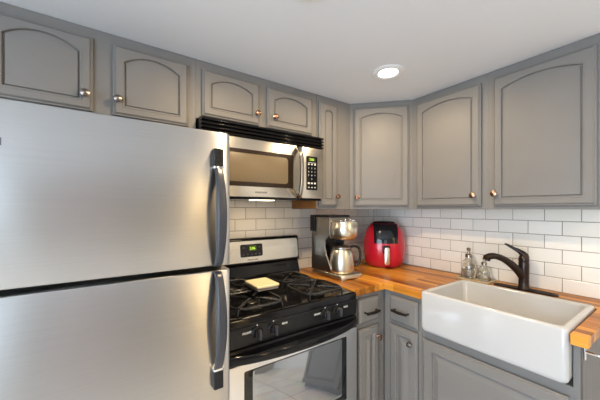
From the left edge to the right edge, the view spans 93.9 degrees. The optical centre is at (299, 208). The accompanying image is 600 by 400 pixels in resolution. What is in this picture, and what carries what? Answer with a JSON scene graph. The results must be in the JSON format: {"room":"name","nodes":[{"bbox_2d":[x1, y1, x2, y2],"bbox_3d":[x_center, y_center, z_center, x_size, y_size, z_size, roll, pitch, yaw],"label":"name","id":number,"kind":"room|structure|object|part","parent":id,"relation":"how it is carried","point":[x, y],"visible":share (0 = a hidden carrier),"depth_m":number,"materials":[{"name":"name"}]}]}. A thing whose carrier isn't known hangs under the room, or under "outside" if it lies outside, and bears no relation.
{"room":"kitchen","nodes":[
{"label":"kitchen","id":0,"kind":"room"},
{"bbox_2d":[0,0,599,103],"bbox_3d":[0.573,-0.812,-0.731,4.200,0.100,5.600,0,0,-35],"label":"ceiling","id":1,"kind":"structure","parent":0,"point":[332,49],"depth_m":1.21,"materials":[{"name":"paint"}]},
{"bbox_2d":[372,64,404,79],"bbox_3d":[0.490,-0.757,1.558,0.172,0.010,0.172,0,0,-35],"label":"recessed light","id":2,"kind":"object","parent":1,"relation":"in","point":[390,71],"visible":1,"depth_m":1.54,"materials":[{"name":"white paint"}]},
{"bbox_2d":[378,68,397,76],"bbox_3d":[0.490,-0.759,1.558,0.104,0.004,0.104,0,0,16],"label":"diffuser","id":3,"kind":"object","parent":2,"relation":"attached to","point":[385,72],"depth_m":1.56,"materials":[{"name":"white plastic"}]},
{"bbox_2d":[230,201,373,268],"bbox_3d":[-0.982,0.305,1.532,4.200,2.134,0.109,0,0,-35],"label":"wall","id":4,"kind":"structure","parent":0,"point":[247,218],"depth_m":2.07,"materials":[{"name":"tile"}]},
{"bbox_2d":[0,2,195,128],"bbox_3d":[-0.915,-0.577,1.306,0.764,0.367,0.353,0,0,-35],"label":"upper cabinet","id":5,"kind":"object","parent":4,"relation":"attached to","point":[47,60],"visible":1,"depth_m":1.16,"materials":[{"name":"grey paint"}]},
{"bbox_3d":[-0.992,-0.561,1.083,0.309,0.307,0.020,0,0,-34],"label":"door","id":6,"kind":"part","parent":5,"relation":"part of","materials":[{"name":"grey paint"}]},
{"bbox_3d":[-0.874,-0.472,1.138,0.033,0.033,0.029,0,0,-34],"label":"knob","id":7,"kind":"part","parent":5,"relation":"part of","materials":[{"name":"grey metal"}]},
{"bbox_3d":[-0.782,-0.474,1.201,0.033,0.033,0.029,0,0,-34],"label":"knob","id":8,"kind":"part","parent":5,"relation":"part of","materials":[{"name":"grey metal"}]},
{"bbox_3d":[-0.680,-0.561,1.298,0.313,0.307,0.020,0,0,-34],"label":"door","id":9,"kind":"part","parent":5,"relation":"part of","materials":[{"name":"grey paint"}]},
{"bbox_2d":[196,59,315,136],"bbox_3d":[-0.283,-0.611,1.741,0.769,0.298,0.353,0,0,-35],"label":"upper cabinet","id":10,"kind":"object","parent":4,"relation":"attached to","point":[223,93],"visible":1,"depth_m":1.57,"materials":[{"name":"grey paint"}]},
{"bbox_3d":[-0.365,-0.596,1.514,0.321,0.238,0.020,0,0,-34],"label":"door","id":11,"kind":"part","parent":10,"relation":"part of","materials":[{"name":"grey paint"}]},
{"bbox_2d":[196,116,323,201],"bbox_3d":[-0.252,-0.255,1.702,0.760,0.410,0.431,0,0,-35],"label":"microwave oven","id":12,"kind":"object","parent":10,"relation":"attached to","point":[267,164],"visible":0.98,"depth_m":1.57,"materials":[{"name":"silver metal"}]},
{"bbox_3d":[-0.243,-0.221,1.536,0.588,0.312,0.032,0,0,-34],"label":"door","id":13,"kind":"part","parent":12,"relation":"part of","materials":[{"name":"silver metal"}]},
{"bbox_3d":[0.000,-0.220,1.652,0.031,0.314,0.064,0,0,-34],"label":"handle","id":14,"kind":"part","parent":12,"relation":"part of","materials":[{"name":"silver metal"}]},
{"bbox_3d":[0.071,-0.221,1.752,0.170,0.312,0.032,0,0,-34],"label":"control panel","id":15,"kind":"part","parent":12,"relation":"part of","materials":[{"name":"silver metal"}]},
{"bbox_3d":[-0.056,-0.596,1.727,0.328,0.238,0.020,0,0,-34],"label":"door","id":16,"kind":"part","parent":10,"relation":"part of","materials":[{"name":"grey paint"}]},
{"bbox_2d":[292,94,349,208],"bbox_3d":[0.162,-0.380,2.046,0.308,0.760,0.353,0,0,-35],"label":"upper cabinet","id":17,"kind":"object","parent":4,"relation":"attached to","point":[332,116],"visible":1,"depth_m":1.92,"materials":[{"name":"grey paint"}]},
{"bbox_3d":[0.024,-0.032,1.978,0.003,0.055,0.293,0,0,-34],"label":"panel","id":18,"kind":"part","parent":17,"relation":"part of","materials":[{"name":"brown wood"}]},
{"bbox_3d":[0.192,-0.366,1.897,0.158,0.697,0.020,0,0,-34],"label":"door","id":19,"kind":"part","parent":17,"relation":"part of","materials":[{"name":"grey paint"}]},
{"bbox_2d":[350,100,412,208],"bbox_3d":[0.610,-0.380,2.199,0.616,0.760,0.608,0,0,-35],"label":"upper cabinet","id":20,"kind":"object","parent":4,"relation":"attached to","point":[381,133],"visible":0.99,"depth_m":1.97,"materials":[{"name":"grey paint"}]},
{"bbox_2d":[384,361,384,399],"bbox_3d":[0.573,1.422,-0.731,4.200,0.100,5.600,0,0,-35],"label":"floor","id":21,"kind":"structure","parent":0,"point":[384,361],"depth_m":2.24,"materials":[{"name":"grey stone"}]},
{"bbox_2d":[0,98,229,399],"bbox_3d":[-0.760,0.540,1.081,0.765,1.623,0.833,0,0,-35],"label":"refrigerator","id":22,"kind":"object","parent":21,"relation":"on","point":[115,231],"visible":1,"depth_m":0.81,"materials":[{"name":"grey metal"}]},
{"bbox_3d":[-0.585,0.766,0.826,0.765,1.102,0.078,0,0,-34],"label":"fridge door","id":23,"kind":"part","parent":22,"relation":"part of","materials":[{"name":"silver metal"}]},
{"bbox_3d":[-0.585,-0.036,0.826,0.765,0.470,0.078,0,0,-34],"label":"freezer door","id":24,"kind":"part","parent":22,"relation":"part of","materials":[{"name":"silver metal"}]},
{"bbox_2d":[212,370,222,389],"bbox_3d":[-0.285,0.584,0.970,0.033,0.062,0.032,0,0,-34],"label":"mount","id":25,"kind":"object","parent":22,"relation":"attached to","point":[217,375],"depth_m":0.96,"materials":[{"name":"black plastic"}]},
{"bbox_2d":[212,148,222,166],"bbox_3d":[-0.285,-0.176,0.970,0.033,0.060,0.032,0,0,-34],"label":"mount","id":26,"kind":"object","parent":22,"relation":"attached to","point":[217,153],"depth_m":0.96,"materials":[{"name":"black plastic"}]},
{"bbox_3d":[-0.273,0.384,0.952,0.035,0.331,0.068,0,0,-34],"label":"handle","id":27,"kind":"part","parent":22,"relation":"part of","materials":[{"name":"grey plastic"}]},
{"bbox_3d":[-0.273,0.027,0.952,0.035,0.338,0.068,0,0,-34],"label":"handle","id":28,"kind":"part","parent":22,"relation":"part of","materials":[{"name":"grey plastic"}]},
{"bbox_2d":[223,235,356,399],"bbox_3d":[-0.159,0.771,1.584,0.760,1.162,0.696,0,0,-35],"label":"gas range","id":29,"kind":"object","parent":21,"relation":"on","point":[296,339],"visible":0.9,"depth_m":1.41,"materials":[{"name":"black metal"}]},
{"bbox_3d":[-0.315,0.269,1.825,0.156,0.080,0.013,0,0,-34],"label":"clock panel","id":30,"kind":"part","parent":29,"relation":"part of","materials":[{"name":"black plastic"}]},
{"bbox_3d":[-0.236,0.458,1.346,0.116,0.028,0.116,0,0,-34],"label":"burner","id":31,"kind":"part","parent":29,"relation":"part of","materials":[{"name":"black metal"}]},
{"bbox_3d":[-0.179,0.536,1.206,0.054,0.054,0.027,0,0,-34],"label":"control knob","id":32,"kind":"part","parent":29,"relation":"part of","materials":[{"name":"black plastic"}]},
{"bbox_2d":[245,277,278,291],"bbox_3d":[-0.206,0.406,1.515,0.132,0.026,0.160,0,0,-35],"label":"spoon rest","id":33,"kind":"object","parent":29,"relation":"on","point":[260,284],"visible":1,"depth_m":1.48,"materials":[{"name":"beige ceramic"}]},
{"bbox_3d":[-0.114,0.536,1.251,0.054,0.054,0.027,0,0,-34],"label":"control knob","id":34,"kind":"part","parent":29,"relation":"part of","materials":[{"name":"black plastic"}]},
{"bbox_3d":[-0.076,0.458,1.784,0.116,0.028,0.116,0,0,-34],"label":"burner","id":35,"kind":"part","parent":29,"relation":"part of","materials":[{"name":"black metal"}]},
{"bbox_3d":[-0.001,0.624,1.354,0.756,0.066,0.016,0,0,-34],"label":"door","id":36,"kind":"part","parent":29,"relation":"part of","materials":[{"name":"black metal"}]},
{"bbox_2d":[230,274,355,329],"bbox_3d":[-0.154,0.480,1.577,0.760,0.034,0.563,0,0,-34],"label":"cooktop","id":37,"kind":"object","parent":29,"relation":"in","point":[295,304],"depth_m":1.42,"materials":[{"name":"black metal"}]},
{"bbox_2d":[230,318,356,399],"bbox_3d":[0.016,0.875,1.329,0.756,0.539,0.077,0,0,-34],"label":"oven","id":38,"kind":"object","parent":29,"relation":"in","point":[318,362],"depth_m":1.34,"materials":[{"name":"silver metal"}]},
{"bbox_3d":[0.077,0.458,1.561,0.116,0.028,0.116,0,0,-34],"label":"burner","id":39,"kind":"part","parent":29,"relation":"part of","materials":[{"name":"black metal"}]},
{"bbox_3d":[0.134,0.536,1.421,0.054,0.054,0.027,0,0,-34],"label":"control knob","id":40,"kind":"part","parent":29,"relation":"part of","materials":[{"name":"black plastic"}]},
{"bbox_3d":[0.202,0.536,1.468,0.054,0.054,0.027,0,0,-34],"label":"control knob","id":41,"kind":"part","parent":29,"relation":"part of","materials":[{"name":"black plastic"}]},
{"bbox_2d":[355,290,383,399],"bbox_3d":[0.258,0.936,1.914,0.296,0.872,0.660,0,0,-35],"label":"base cabinet","id":42,"kind":"object","parent":21,"relation":"on","point":[369,314],"visible":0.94,"depth_m":1.68,"materials":[{"name":"grey paint"}]},
{"bbox_3d":[0.412,0.602,1.679,0.170,0.147,0.018,0,0,-34],"label":"drawer","id":43,"kind":"part","parent":42,"relation":"part of","materials":[{"name":"grey paint"}]},
{"bbox_3d":[0.413,0.982,1.679,0.170,0.550,0.019,0,0,-34],"label":"door","id":44,"kind":"part","parent":42,"relation":"part of","materials":[{"name":"grey paint"}]},
{"bbox_3d":[0.433,0.611,1.659,0.109,0.018,0.040,0,0,-34],"label":"pull handle","id":45,"kind":"part","parent":42,"relation":"part of","materials":[{"name":"black metal"}]},
{"bbox_2d":[385,289,421,399],"bbox_3d":[0.830,0.936,1.823,0.660,0.872,0.256,0,0,-35],"label":"base cabinet","id":46,"kind":"object","parent":21,"relation":"on","point":[403,313],"visible":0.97,"depth_m":1.64,"materials":[{"name":"grey paint"}]},
{"bbox_3d":[0.581,0.607,1.639,0.040,0.018,0.104,0,0,-34],"label":"pull handle","id":47,"kind":"part","parent":46,"relation":"part of","materials":[{"name":"black metal"}]},
{"bbox_3d":[0.608,0.605,1.650,0.018,0.155,0.190,0,0,-34],"label":"drawer","id":48,"kind":"part","parent":46,"relation":"part of","materials":[{"name":"grey paint"}]},
{"bbox_3d":[0.608,0.980,1.649,0.019,0.555,0.186,0,0,-34],"label":"door","id":49,"kind":"part","parent":46,"relation":"part of","materials":[{"name":"grey paint"}]},
{"bbox_2d":[422,328,599,399],"bbox_3d":[1.101,0.936,1.462,0.621,0.872,0.641,0,0,-35],"label":"base cabinet","id":50,"kind":"object","parent":21,"relation":"on","point":[451,370],"visible":0.47,"depth_m":1.28,"materials":[{"name":"grey paint"}]},
{"bbox_2d":[300,259,599,348],"bbox_3d":[0.751,0.478,1.731,0.900,0.040,1.526,0,0,-35],"label":"countertop","id":51,"kind":"structure","parent":50,"relation":"on","point":[409,280],"depth_m":1.72,"materials":[{"name":"brown wood"}]},
{"bbox_2d":[310,214,360,280],"bbox_3d":[0.254,0.249,1.948,0.213,0.416,0.336,0,0,-35],"label":"coffee maker","id":52,"kind":"object","parent":51,"relation":"on","point":[331,257],"visible":1,"depth_m":1.87,"materials":[{"name":"silver metal"}]},
{"bbox_3d":[0.149,0.240,1.943,0.010,0.370,0.212,0,0,-34],"label":"plate","id":53,"kind":"part","parent":52,"relation":"part of","materials":[{"name":"metal"}]},
{"bbox_3d":[0.213,0.100,1.998,0.202,0.116,0.206,0,0,-34],"label":"lid","id":54,"kind":"part","parent":52,"relation":"part of","materials":[{"name":"black plastic"}]},
{"bbox_3d":[0.282,0.257,1.896,0.130,0.028,0.130,0,0,-34],"label":"carafe lid","id":55,"kind":"part","parent":52,"relation":"part of","materials":[{"name":"metal"}]},
{"bbox_3d":[0.375,0.317,1.897,0.081,0.148,0.017,0,0,0],"label":"carafe handle","id":56,"kind":"part","parent":52,"relation":"part of","materials":[{"name":"black plastic"}]},
{"bbox_2d":[363,221,404,267],"bbox_3d":[0.677,0.278,2.252,0.329,0.360,0.350,0,0,9],"label":"air fryer","id":57,"kind":"object","parent":51,"relation":"on","point":[383,241],"visible":1,"depth_m":2.15,"materials":[{"name":"red plastic"}]},
{"bbox_3d":[0.663,0.350,2.167,0.289,0.160,0.076,0,0,10],"label":"drawer","id":58,"kind":"part","parent":57,"relation":"part of","materials":[{"name":"red plastic"}]},
{"bbox_3d":[0.651,0.354,2.101,0.037,0.133,0.043,0,0,10],"label":"handle","id":59,"kind":"part","parent":57,"relation":"part of","materials":[{"name":"silver metal"}]},
{"bbox_2d":[456,275,495,283],"bbox_3d":[1.133,0.452,1.808,0.130,0.012,0.194,0,0,-35],"label":"soap tray","id":60,"kind":"object","parent":51,"relation":"on","point":[459,276],"visible":0.64,"depth_m":1.77,"materials":[{"name":"beige stone"}]},
{"bbox_2d":[461,248,476,278],"bbox_3d":[1.110,0.352,1.842,0.090,0.197,0.090,0,0,-35],"label":"soap dispenser","id":61,"kind":"object","parent":60,"relation":"on","point":[468,265],"visible":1,"depth_m":1.81,"materials":[{"name":"clear glass"}]},
{"bbox_2d":[478,257,490,281],"bbox_3d":[1.159,0.377,1.762,0.067,0.148,0.067,0,0,-35],"label":"soap dispenser","id":62,"kind":"object","parent":60,"relation":"on","point":[484,273],"visible":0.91,"depth_m":1.74,"materials":[{"name":"clear glass"}]},
{"bbox_2d":[422,280,594,383],"bbox_3d":[1.006,0.550,1.403,0.451,0.214,0.592,0,0,-35],"label":"farmhouse sink","id":63,"kind":"object","parent":51,"relation":"in","point":[531,332],"visible":0.88,"depth_m":1.29,"materials":[{"name":"white ceramic"}]},
{"bbox_2d":[483,243,558,296],"bbox_3d":[1.202,0.328,1.541,0.220,0.260,0.300,0,0,-35],"label":"kitchen faucet","id":64,"kind":"object","parent":51,"relation":"on","point":[522,269],"visible":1,"depth_m":1.57,"materials":[{"name":"brown metal"}]},
{"bbox_3d":[1.162,0.324,1.586,0.237,0.151,0.044,0,0,0],"label":"spout","id":65,"kind":"part","parent":64,"relation":"part of","materials":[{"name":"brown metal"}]},
{"bbox_3d":[1.245,0.243,1.608,0.114,0.091,0.041,0,0,43],"label":"lever","id":66,"kind":"part","parent":64,"relation":"part of","materials":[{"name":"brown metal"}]},
{"bbox_3d":[1.268,0.453,1.586,0.060,0.009,0.300,0,0,-34],"label":"deck plate","id":67,"kind":"part","parent":64,"relation":"part of","materials":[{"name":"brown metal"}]},
{"bbox_3d":[1.292,0.886,1.208,0.594,0.772,0.005,0,0,-35],"label":"panel","id":68,"kind":"part","parent":50,"relation":"part of","materials":[{"name":"grey wood"}]},
{"bbox_2d":[584,348,599,360],"bbox_3d":[1.256,0.534,1.146,0.448,0.060,0.055,0,0,-35],"label":"towel rail","id":69,"kind":"object","parent":50,"relation":"attached to","point":[585,351],"visible":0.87,"depth_m":1.03,"materials":[{"name":"silver metal"}]},
{"bbox_3d":[1.257,0.534,1.145,0.439,0.011,0.053,0,0,-34],"label":"rail","id":70,"kind":"part","parent":69,"relation":"part of","materials":[{"name":"silver metal"}]},
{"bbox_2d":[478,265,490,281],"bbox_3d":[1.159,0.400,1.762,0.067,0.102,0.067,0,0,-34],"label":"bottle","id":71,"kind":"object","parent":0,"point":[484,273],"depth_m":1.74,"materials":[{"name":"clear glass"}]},
{"bbox_2d":[374,209,599,360],"bbox_3d":[1.919,0.305,0.922,0.109,2.134,4.200,0,0,-35],"label":"wall","id":72,"kind":"structure","parent":0,"point":[562,246],"depth_m":1.73,"materials":[{"name":"tile"}]},
{"bbox_2d":[413,73,487,208],"bbox_3d":[1.024,-0.380,1.829,0.353,0.760,0.469,0,0,-35],"label":"upper cabinet","id":73,"kind":"object","parent":72,"relation":"attached to","point":[450,124],"visible":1,"depth_m":1.71,"materials":[{"name":"grey paint"}]},
{"bbox_2d":[374,209,599,298],"bbox_3d":[1.143,0.229,1.960,0.007,0.455,1.590,0,0,-34],"label":"tile backsplash","id":74,"kind":"structure","parent":72,"relation":"attached to","point":[472,220],"depth_m":1.71,"materials":[{"name":"white tile"}]},
{"bbox_2d":[488,33,599,208],"bbox_3d":[1.285,-0.380,1.449,0.353,0.760,0.452,0,0,-35],"label":"upper cabinet","id":75,"kind":"object","parent":72,"relation":"attached to","point":[544,109],"visible":1,"depth_m":1.34,"materials":[{"name":"grey paint"}]},
{"bbox_3d":[1.046,-0.082,1.511,0.029,0.033,0.033,0,0,-34],"label":"knob","id":76,"kind":"part","parent":75,"relation":"part of","materials":[{"name":"orange metal"}]}
]}

